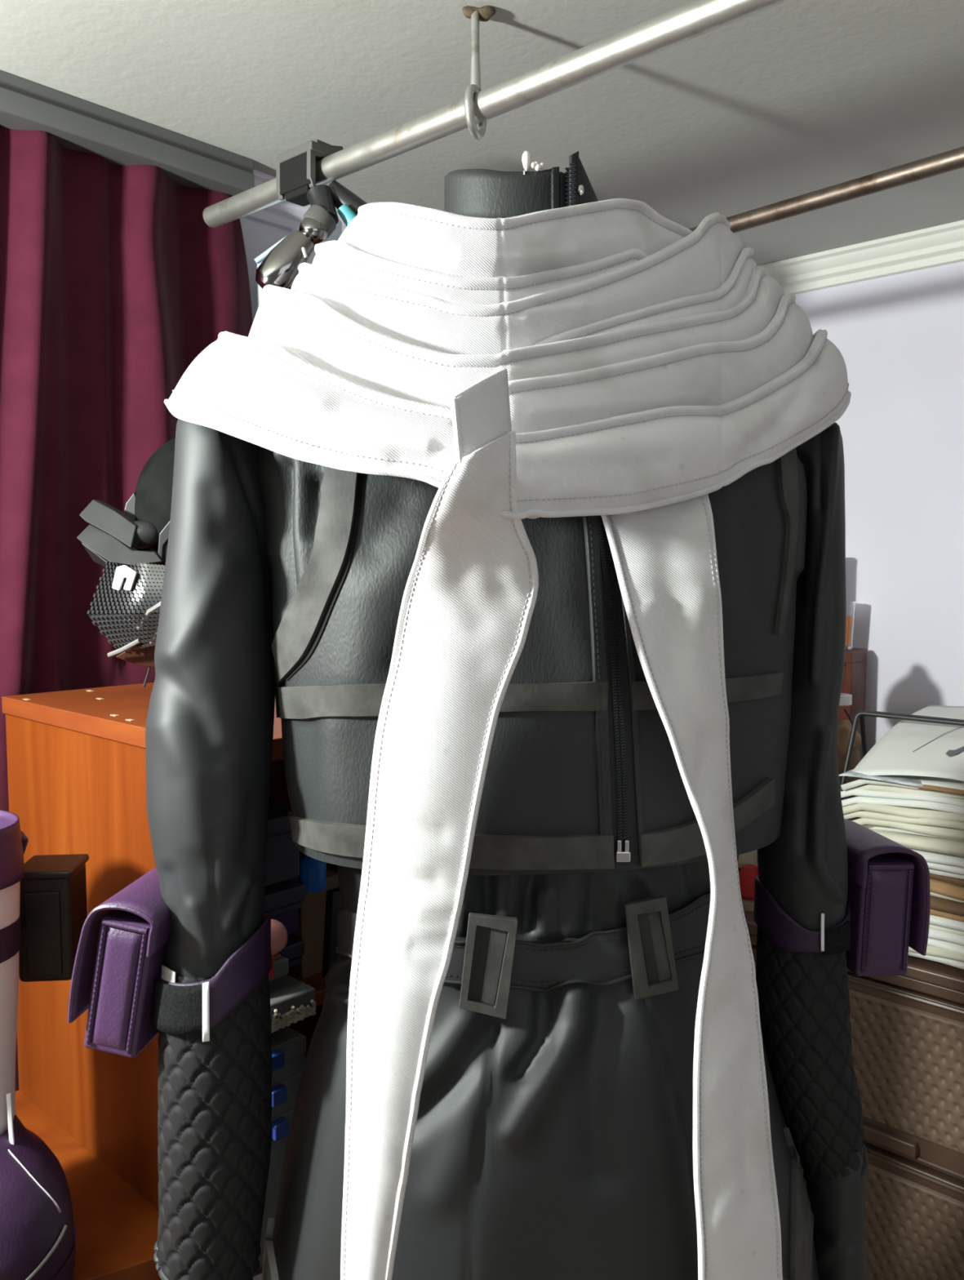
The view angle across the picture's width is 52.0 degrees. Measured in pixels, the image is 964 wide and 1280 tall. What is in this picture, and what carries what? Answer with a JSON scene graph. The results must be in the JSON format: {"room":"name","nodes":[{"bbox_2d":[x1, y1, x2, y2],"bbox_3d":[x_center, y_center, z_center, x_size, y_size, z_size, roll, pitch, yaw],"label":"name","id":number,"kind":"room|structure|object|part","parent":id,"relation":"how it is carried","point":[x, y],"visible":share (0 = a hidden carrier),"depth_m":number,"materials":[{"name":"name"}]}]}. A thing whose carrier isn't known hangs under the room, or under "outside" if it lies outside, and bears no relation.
{"room":"costume workshop","nodes":[
{"label":"costume workshop","id":0,"kind":"room"},
{"bbox_2d":[240,217,291,1279],"bbox_3d":[-1.109,0.389,0.982,0.100,2.180,4.300,4,6,43],"label":"wall","id":1,"kind":"structure","parent":0,"point":[259,237],"depth_m":1.63,"materials":[{"name":"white paint"}]},
{"bbox_2d":[243,168,346,232],"bbox_3d":[-1.021,-0.667,0.892,0.045,0.062,4.000,4,6,43],"label":"trim","id":2,"kind":"structure","parent":1,"relation":"attached to","point":[285,215],"depth_m":1.64,"materials":[{"name":"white paint"}]},
{"bbox_2d":[202,0,788,227],"bbox_3d":[0.046,-0.599,1.073,1.195,0.030,0.030,4,6,41],"label":"rail","id":3,"kind":"object","parent":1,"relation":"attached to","point":[693,19],"visible":1,"depth_m":1.06,"materials":[{"name":"metal"}]},
{"bbox_2d":[255,138,367,288],"bbox_3d":[-0.216,-0.542,1.276,0.138,0.214,0.133,2,5,24],"label":"clamp mount","id":4,"kind":"object","parent":3,"relation":"attached to","point":[295,169],"visible":0.89,"depth_m":1.27,"materials":[{"name":"grey plastic"}]},
{"bbox_3d":[-0.249,-0.478,1.259,0.079,0.087,0.054,0,4,0],"label":"arm","id":5,"kind":"part","parent":4,"relation":"part of","materials":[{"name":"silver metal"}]},
{"bbox_3d":[-0.242,-0.609,1.291,0.064,0.040,0.008,4,6,41],"label":"plate","id":6,"kind":"part","parent":4,"relation":"part of","materials":[{"name":"grey metal"}]},
{"bbox_2d":[303,204,336,238],"bbox_3d":[-0.208,-0.538,1.269,0.041,0.040,0.041,0,4,0],"label":"socket","id":7,"kind":"object","parent":4,"relation":"attached to","point":[319,220],"depth_m":1.25,"materials":[{"name":"metal"}]},
{"bbox_3d":[-0.170,-0.568,1.297,0.074,0.065,0.034,0,4,0],"label":"lever","id":8,"kind":"part","parent":4,"relation":"part of","materials":[{"name":"black plastic"}]},
{"bbox_2d":[688,146,963,233],"bbox_3d":[0.251,-0.554,1.387,0.022,0.022,1.026,-4,6,-43],"label":"rail","id":9,"kind":"object","parent":1,"relation":"attached to","point":[948,161],"visible":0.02,"depth_m":1.17,"materials":[{"name":"metal"}]},
{"bbox_2d":[268,919,287,978],"bbox_3d":[-0.198,0.288,0.919,0.033,0.054,0.033,0,4,0],"label":"ball","id":10,"kind":"object","parent":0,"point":[278,931],"visible":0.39,"depth_m":0.91,"materials":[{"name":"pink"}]},
{"bbox_3d":[-0.198,0.302,0.920,0.008,0.024,0.008,0,4,0],"label":"stem","id":11,"kind":"part","parent":10,"relation":"part of","materials":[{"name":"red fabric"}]},
{"bbox_2d":[253,219,342,307],"bbox_3d":[-0.298,-0.324,1.632,0.143,0.741,0.050,-1,4,-11],"label":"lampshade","id":12,"kind":"object","parent":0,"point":[336,233],"visible":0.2,"depth_m":1.58,"materials":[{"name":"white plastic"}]},
{"bbox_2d":[0,0,963,266],"bbox_3d":[0.432,-0.643,-0.525,4.300,0.100,4.300,4,6,43],"label":"ceiling","id":13,"kind":"structure","parent":0,"point":[789,99],"depth_m":1.29,"materials":[{"name":"paint"}]},
{"bbox_2d":[0,70,253,195],"bbox_3d":[-1.051,-0.667,0.831,0.083,0.052,1.979,4,6,43],"label":"rail","id":14,"kind":"object","parent":13,"relation":"attached to","point":[78,124],"visible":0.75,"depth_m":1.37,"materials":[{"name":"grey metal"}]},
{"bbox_2d":[0,125,262,1279],"bbox_3d":[-0.868,0.220,1.088,0.054,1.800,1.510,4,6,43],"label":"curtain","id":15,"kind":"object","parent":14,"relation":"hanging from","point":[114,279],"visible":0.25,"depth_m":1.39,"materials":[{"name":"red fabric"}]},
{"bbox_2d":[462,4,495,139],"bbox_3d":[-0.008,-0.644,1.117,0.052,0.149,0.032,-4,6,-44],"label":"hook","id":16,"kind":"object","parent":13,"relation":"attached to","point":[483,13],"visible":0.9,"depth_m":1.11,"materials":[{"name":"silver metal"}]},
{"bbox_2d":[795,261,963,752],"bbox_3d":[1.859,0.380,1.096,4.300,2.180,0.100,4,6,43],"label":"wall","id":17,"kind":"structure","parent":0,"point":[900,337],"depth_m":1.94,"materials":[{"name":"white paint"}]},
{"bbox_2d":[756,219,963,294],"bbox_3d":[1.773,-0.675,0.999,4.000,0.062,0.045,4,6,43],"label":"trim","id":18,"kind":"structure","parent":17,"relation":"attached to","point":[942,244],"depth_m":1.93,"materials":[{"name":"white"}]},
{"bbox_3d":[0.432,1.631,-0.357,6.077,0.100,6.077,0,4,0],"label":"floor","id":19,"kind":"structure","parent":0,"visible":0},
{"bbox_2d":[15,1089,160,1279],"bbox_3d":[-0.349,1.041,1.177,0.647,0.850,1.444,4,6,43],"label":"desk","id":20,"kind":"object","parent":19,"relation":"on","point":[116,1226],"visible":0.02,"depth_m":1.07,"materials":[{"name":"orange wood"}]},
{"bbox_2d":[0,809,75,1279],"bbox_3d":[-0.515,0.415,0.928,0.245,0.474,0.210,0,4,0],"label":"boot","id":21,"kind":"object","parent":20,"relation":"on","point":[37,1228],"visible":1,"depth_m":0.94,"materials":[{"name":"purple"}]},
{"bbox_2d":[18,853,88,982],"bbox_3d":[-0.451,0.292,1.039,0.059,0.117,0.066,0,4,-6],"label":"box","id":22,"kind":"object","parent":21,"relation":"attached to","point":[53,908],"visible":0.8,"depth_m":1.01,"materials":[{"name":"black wood"}]},
{"bbox_3d":[-0.448,0.301,1.009,0.035,0.088,0.004,0,4,-6],"label":"panel","id":23,"kind":"part","parent":22,"relation":"part of","materials":[{"name":"black wood"}]},
{"bbox_3d":[-0.451,0.238,1.035,0.059,0.008,0.066,0,4,-6],"label":"lid","id":24,"kind":"part","parent":22,"relation":"part of","materials":[{"name":"black wood"}]},
{"bbox_2d":[1,682,337,1270],"bbox_3d":[-0.221,0.335,1.352,0.526,0.533,0.620,4,6,43],"label":"base cabinet","id":25,"kind":"object","parent":20,"relation":"on","point":[77,758],"visible":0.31,"depth_m":1.17,"materials":[{"name":"orange wood"}]},
{"bbox_3d":[-0.423,0.362,1.135,0.526,0.510,0.018,4,6,43],"label":"panel","id":26,"kind":"part","parent":25,"relation":"part of","materials":[{"name":"orange wood"}]},
{"bbox_2d":[76,437,175,687],"bbox_3d":[-0.355,-0.084,1.186,0.159,0.329,0.211,3,5,33],"label":"helmet","id":27,"kind":"object","parent":25,"relation":"on","point":[131,546],"visible":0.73,"depth_m":1.12,"materials":[{"name":"black plastic"}]},
{"bbox_3d":[-0.432,-0.097,1.153,0.067,0.035,0.024,1,4,19],"label":"under plate","id":28,"kind":"part","parent":27,"relation":"part of","materials":[{"name":"black plastic"}]},
{"bbox_3d":[-0.424,-0.134,1.135,0.072,0.056,0.028,1,4,19],"label":"visor plate","id":29,"kind":"part","parent":27,"relation":"part of","materials":[{"name":"black plastic"}]},
{"bbox_3d":[-0.411,-0.109,1.125,0.103,0.048,0.033,1,4,18],"label":"visor plate","id":30,"kind":"part","parent":27,"relation":"part of","materials":[{"name":"black plastic"}]},
{"bbox_3d":[-0.409,0.009,1.131,0.053,0.025,0.006,2,5,29],"label":"cord","id":31,"kind":"part","parent":27,"relation":"part of","materials":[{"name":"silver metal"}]},
{"bbox_3d":[-0.363,-0.031,1.095,0.053,0.042,0.015,1,4,19],"label":"cord","id":32,"kind":"part","parent":27,"relation":"part of","materials":[{"name":"silver metal"}]},
{"bbox_3d":[-0.350,-0.117,1.114,0.029,0.050,0.010,0,4,0],"label":"cheek plate","id":33,"kind":"part","parent":27,"relation":"part of","materials":[{"name":"black plastic"}]},
{"bbox_3d":[-0.221,0.081,1.333,0.526,0.022,0.620,4,6,43],"label":"panel","id":34,"kind":"part","parent":25,"relation":"part of","materials":[{"name":"brown wood"}]},
{"bbox_3d":[-0.406,0.333,1.531,0.012,0.510,0.588,4,6,43],"label":"panel","id":35,"kind":"part","parent":25,"relation":"part of","materials":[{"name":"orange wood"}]},
{"bbox_2d":[257,1026,306,1267],"bbox_3d":[-0.248,0.501,1.012,0.152,0.216,0.076,4,6,43],"label":"drawer organizer","id":36,"kind":"object","parent":25,"relation":"in","point":[288,1048],"visible":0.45,"depth_m":0.97,"materials":[{"name":"grey plastic"}]},
{"bbox_3d":[-0.201,0.406,0.953,0.012,0.016,0.017,4,6,43],"label":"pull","id":37,"kind":"part","parent":36,"relation":"part of","materials":[{"name":"blue plastic"}]},
{"bbox_3d":[-0.199,0.442,0.957,0.012,0.016,0.017,4,6,43],"label":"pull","id":38,"kind":"part","parent":36,"relation":"part of","materials":[{"name":"blue plastic"}]},
{"bbox_3d":[-0.198,0.476,0.961,0.012,0.016,0.017,4,6,43],"label":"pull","id":39,"kind":"part","parent":36,"relation":"part of","materials":[{"name":"blue plastic"}]},
{"bbox_3d":[-0.202,0.473,0.965,0.004,0.015,0.074,4,6,43],"label":"drawer","id":40,"kind":"part","parent":36,"relation":"part of","materials":[{"name":"grey plastic"}]},
{"bbox_3d":[-0.202,0.440,0.963,0.004,0.016,0.073,4,6,43],"label":"drawer","id":41,"kind":"part","parent":36,"relation":"part of","materials":[{"name":"grey plastic"}]},
{"bbox_3d":[-0.201,0.406,0.961,0.004,0.017,0.072,4,6,43],"label":"drawer","id":42,"kind":"part","parent":36,"relation":"part of","materials":[{"name":"grey plastic"}]},
{"bbox_2d":[269,974,316,1032],"bbox_3d":[-0.246,0.362,1.010,0.144,0.029,0.086,4,6,43],"label":"box","id":43,"kind":"object","parent":36,"relation":"on","point":[292,1000],"visible":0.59,"depth_m":0.98,"materials":[{"name":"grey plastic"}]},
{"bbox_2d":[268,953,288,982],"bbox_3d":[-0.225,0.328,0.989,0.040,0.022,0.050,4,6,43],"label":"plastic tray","id":44,"kind":"object","parent":43,"relation":"on","point":[281,962],"visible":0.21,"depth_m":0.99,"materials":[{"name":"grey plastic"}]},
{"bbox_2d":[277,934,304,967],"bbox_3d":[-0.277,0.332,1.088,0.170,0.025,0.073,4,6,43],"label":"storage box","id":45,"kind":"object","parent":25,"relation":"in","point":[294,948],"visible":0.2,"depth_m":1.05,"materials":[{"name":"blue plastic"}]},
{"bbox_2d":[263,879,305,935],"bbox_3d":[-0.273,0.281,1.073,0.170,0.052,0.074,4,6,43],"label":"storage box","id":46,"kind":"object","parent":45,"relation":"on","point":[282,899],"visible":0.21,"depth_m":1.03,"materials":[{"name":"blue plastic"}]},
{"bbox_2d":[264,801,299,886],"bbox_3d":[-0.271,0.212,1.064,0.170,0.070,0.075,4,6,43],"label":"storage box","id":47,"kind":"object","parent":46,"relation":"on","point":[282,855],"visible":0.07,"depth_m":1.01,"materials":[{"name":"grey plastic"}]},
{"bbox_3d":[-0.271,0.185,1.062,0.170,0.016,0.075,4,6,43],"label":"lid","id":48,"kind":"part","parent":47,"relation":"part of","materials":[{"name":"grey plastic"}]},
{"bbox_3d":[-0.273,0.264,1.072,0.170,0.016,0.074,4,6,43],"label":"lid","id":49,"kind":"part","parent":46,"relation":"part of","materials":[{"name":"grey plastic"}]},
{"bbox_3d":[-0.219,0.592,1.365,0.514,0.018,0.570,4,6,43],"label":"panel","id":50,"kind":"part","parent":25,"relation":"part of","materials":[{"name":"wood"}]},
{"bbox_2d":[288,850,337,1006],"bbox_3d":[-0.226,0.359,1.354,0.494,0.015,0.570,4,6,43],"label":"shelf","id":51,"kind":"object","parent":25,"relation":"attached to","point":[316,980],"depth_m":1.08,"materials":[{"name":"brown wood"}]},
{"bbox_2d":[288,869,339,978],"bbox_3d":[-0.208,0.320,1.125,0.080,0.114,0.055,4,6,43],"label":"cardboard box","id":52,"kind":"object","parent":25,"relation":"on","point":[311,917],"visible":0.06,"depth_m":1.09,"materials":[{"name":"brown cardboard"}]},
{"bbox_2d":[297,853,326,893],"bbox_3d":[-0.184,0.246,1.071,0.031,0.047,0.031,0,4,0],"label":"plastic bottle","id":53,"kind":"object","parent":52,"relation":"on","point":[313,872],"visible":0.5,"depth_m":1.06,"materials":[{"name":"blue plastic"}]},
{"bbox_2d":[261,854,819,1279],"bbox_3d":[0.071,0.894,0.949,0.670,1.563,0.455,0,4,0],"label":"tunic","id":54,"kind":"object","parent":19,"relation":"on","point":[553,1140],"visible":0.55,"depth_m":0.78,"materials":[{"name":"black"}]},
{"bbox_3d":[-0.181,0.567,0.849,0.022,0.098,0.084,-1,4,-17],"label":"trim","id":55,"kind":"part","parent":54,"relation":"part of","materials":[{"name":"fabric"}]},
{"bbox_2d":[145,151,848,977],"bbox_3d":[0.030,-0.054,0.874,0.623,0.688,0.300,0,4,0],"label":"jacket","id":56,"kind":"object","parent":54,"relation":"on","point":[286,578],"visible":0.72,"depth_m":0.78,"materials":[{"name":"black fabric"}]},
{"bbox_2d":[67,866,271,1057],"bbox_3d":[-0.252,0.265,0.822,0.149,0.128,0.122,0,4,0],"label":"pouch","id":57,"kind":"object","parent":56,"relation":"attached to","point":[119,961],"visible":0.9,"depth_m":0.78,"materials":[{"name":"purple leather"}]},
{"bbox_3d":[-0.288,0.275,0.775,0.043,0.100,0.004,1,4,7],"label":"panel","id":58,"kind":"part","parent":57,"relation":"part of","materials":[{"name":"purple leather"}]},
{"bbox_2d":[153,964,271,1279],"bbox_3d":[-0.224,0.456,0.833,0.094,0.387,0.120,2,5,20],"label":"bracer","id":59,"kind":"object","parent":56,"relation":"attached to","point":[215,1095],"visible":0.88,"depth_m":0.78,"materials":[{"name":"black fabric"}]},
{"bbox_2d":[164,198,851,1279],"bbox_3d":[0.038,0.141,0.880,0.602,1.038,0.470,0,4,0],"label":"scarf","id":60,"kind":"object","parent":56,"relation":"on","point":[620,362],"visible":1,"depth_m":0.72,"materials":[{"name":"white fabric"}]},
{"bbox_2d":[521,151,544,174],"bbox_3d":[0.041,-0.379,0.784,0.018,0.018,0.008,0,4,0],"label":"pin","id":61,"kind":"object","parent":56,"relation":"attached to","point":[526,159],"visible":1,"depth_m":0.78,"materials":[{"name":"white"}]},
{"bbox_2d":[755,909,870,1279],"bbox_3d":[0.312,0.464,0.923,0.121,0.440,0.100,3,5,31],"label":"bracer","id":62,"kind":"object","parent":56,"relation":"attached to","point":[804,997],"visible":0.87,"depth_m":0.88,"materials":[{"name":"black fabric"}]},
{"bbox_2d":[753,818,930,976],"bbox_3d":[0.333,0.248,0.940,0.167,0.123,0.124,-2,5,-21],"label":"pouch","id":63,"kind":"object","parent":62,"relation":"attached to","point":[888,901],"visible":0.85,"depth_m":0.90,"materials":[{"name":"purple leather"}]},
{"bbox_3d":[0.371,0.258,0.904,0.038,0.095,0.004,-1,4,-9],"label":"panel","id":64,"kind":"part","parent":63,"relation":"part of","materials":[{"name":"purple leather"}]},
{"bbox_3d":[0.272,0.502,0.860,0.032,0.136,0.081,2,5,21],"label":"trim","id":65,"kind":"part","parent":54,"relation":"part of","materials":[{"name":"grey fabric"}]},
{"bbox_2d":[743,910,963,1279],"bbox_3d":[0.778,0.944,1.692,0.720,0.928,0.414,4,6,43],"label":"drawers","id":66,"kind":"object","parent":19,"relation":"on","point":[908,1029],"visible":0.25,"depth_m":1.51,"materials":[{"name":"brown plastic"}]},
{"bbox_2d":[737,849,757,871],"bbox_3d":[0.481,0.406,1.828,0.080,0.125,0.080,0,4,0],"label":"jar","id":67,"kind":"object","parent":66,"relation":"on","point":[749,858],"visible":0.2,"depth_m":1.79,"materials":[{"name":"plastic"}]},
{"bbox_2d":[738,864,758,911],"bbox_3d":[0.475,0.438,1.754,0.052,0.072,0.052,0,4,0],"label":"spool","id":68,"kind":"object","parent":66,"relation":"on","point":[747,873],"visible":0.7,"depth_m":1.74,"materials":[{"name":"red plastic"}]},
{"bbox_2d":[837,708,862,820],"bbox_3d":[0.609,0.240,1.767,0.208,0.493,0.097,-3,5,-37],"label":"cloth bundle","id":69,"kind":"object","parent":66,"relation":"on","point":[845,726],"visible":0.14,"depth_m":1.78,"materials":[{"name":"brown fabric"}]},
{"bbox_2d":[839,693,852,706],"bbox_3d":[0.654,0.109,1.809,0.044,0.018,0.044,0,4,0],"label":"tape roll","id":70,"kind":"object","parent":69,"relation":"on","point":[846,700],"visible":0.5,"depth_m":1.79,"materials":[{"name":"white plastic"}]},
{"bbox_2d":[838,648,866,778],"bbox_3d":[0.683,0.234,2.023,0.170,0.439,0.075,4,6,43],"label":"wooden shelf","id":71,"kind":"object","parent":66,"relation":"on","point":[854,683],"visible":0.2,"depth_m":1.95,"materials":[{"name":"brown wood"}]},
{"bbox_2d":[844,600,856,648],"bbox_3d":[0.720,-0.030,1.971,0.048,0.094,0.048,0,4,0],"label":"drinking glass","id":72,"kind":"object","parent":71,"relation":"on","point":[851,605],"visible":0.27,"depth_m":1.95,"materials":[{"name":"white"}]},
{"bbox_3d":[0.664,0.671,1.548,0.680,0.266,0.050,4,6,43],"label":"drawer","id":73,"kind":"part","parent":66,"relation":"part of","materials":[{"name":"brown plastic"}]},
{"bbox_3d":[0.644,0.662,1.526,0.640,0.201,0.006,4,6,43],"label":"woven panel","id":74,"kind":"part","parent":66,"relation":"part of","materials":[{"name":"brown wicker"}]},
{"bbox_3d":[0.664,0.944,1.568,0.680,0.266,0.050,4,6,43],"label":"drawer","id":75,"kind":"part","parent":66,"relation":"part of","materials":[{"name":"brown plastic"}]},
{"bbox_3d":[0.644,0.935,1.546,0.640,0.201,0.006,4,6,43],"label":"woven panel","id":76,"kind":"part","parent":66,"relation":"part of","materials":[{"name":"brown plastic"}]},
{"bbox_3d":[0.613,0.779,1.564,0.150,0.022,0.018,4,6,43],"label":"handle","id":77,"kind":"part","parent":66,"relation":"part of","materials":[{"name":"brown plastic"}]},
{"bbox_2d":[840,710,963,799],"bbox_3d":[0.812,0.310,1.540,0.516,0.360,0.228,4,6,43],"label":"wire rack","id":78,"kind":"object","parent":66,"relation":"on","point":[861,715],"visible":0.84,"depth_m":1.67,"materials":[{"name":"black"}]},
{"bbox_3d":[0.859,0.308,1.577,0.498,0.360,0.112,4,6,43],"label":"frame","id":79,"kind":"part","parent":78,"relation":"part of","materials":[{"name":"black metal"}]},
{"bbox_2d":[908,937,963,969],"bbox_3d":[0.885,0.468,1.498,0.480,0.034,0.320,4,6,41],"label":"pile","id":80,"kind":"object","parent":66,"relation":"on","point":[947,953],"visible":0.11,"depth_m":1.48,"materials":[{"name":"white paper"}]},
{"bbox_2d":[928,914,963,945],"bbox_3d":[0.880,0.433,1.506,0.480,0.040,0.328,4,6,44],"label":"pile","id":81,"kind":"object","parent":80,"relation":"on","point":[941,928],"visible":0.12,"depth_m":1.48,"materials":[{"name":"white paper"}]},
{"bbox_2d":[929,895,963,922],"bbox_3d":[0.875,0.401,1.510,0.469,0.029,0.308,4,6,41],"label":"pile","id":82,"kind":"object","parent":81,"relation":"on","point":[944,908],"visible":0.09,"depth_m":1.47,"materials":[{"name":"brown paper"}]},
{"bbox_2d":[929,877,963,902],"bbox_3d":[0.873,0.377,1.520,0.467,0.026,0.325,4,6,44],"label":"pile","id":83,"kind":"object","parent":82,"relation":"on","point":[939,888],"visible":0.09,"depth_m":1.48,"materials":[{"name":"brown paper"}]},
{"bbox_2d":[928,867,963,886],"bbox_3d":[0.882,0.351,1.506,0.467,0.032,0.316,4,6,45],"label":"pile","id":84,"kind":"object","parent":83,"relation":"on","point":[951,877],"visible":0.05,"depth_m":1.48,"materials":[{"name":"brown paper"}]},
{"bbox_2d":[903,845,963,875],"bbox_3d":[0.862,0.323,1.504,0.472,0.037,0.322,4,6,43],"label":"pile","id":85,"kind":"object","parent":84,"relation":"on","point":[951,863],"visible":0.08,"depth_m":1.46,"materials":[{"name":"white paper"}]},
{"bbox_2d":[842,802,963,856],"bbox_3d":[0.831,0.287,1.507,0.486,0.082,0.338,4,6,43],"label":"pile","id":86,"kind":"object","parent":85,"relation":"on","point":[926,828],"visible":0.49,"depth_m":1.47,"materials":[{"name":"beige paper"}]},
{"bbox_2d":[840,776,963,814],"bbox_3d":[0.828,0.239,1.512,0.488,0.068,0.314,4,6,43],"label":"pile","id":87,"kind":"object","parent":86,"relation":"on","point":[864,790],"visible":0.56,"depth_m":1.49,"materials":[{"name":"white paper"}]},
{"bbox_2d":[839,768,924,786],"bbox_3d":[0.660,0.209,1.565,0.137,0.011,0.200,3,5,39],"label":"sheet","id":88,"kind":"object","parent":87,"relation":"on","point":[903,780],"visible":0.31,"depth_m":1.50,"materials":[{"name":"paper"}]},
{"bbox_2d":[848,705,963,781],"bbox_3d":[0.846,0.164,1.523,0.420,0.101,0.360,4,6,43],"label":"sheet","id":89,"kind":"object","parent":88,"relation":"on","point":[910,748],"visible":0.9,"depth_m":1.55,"materials":[{"name":"white paper"}]},
{"bbox_2d":[909,784,963,795],"bbox_3d":[0.795,0.215,1.464,0.245,0.006,0.220,-4,6,-44],"label":"sheet","id":90,"kind":"object","parent":87,"relation":"on","point":[925,786],"visible":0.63,"depth_m":1.43,"materials":[{"name":"paper"}]}
]}

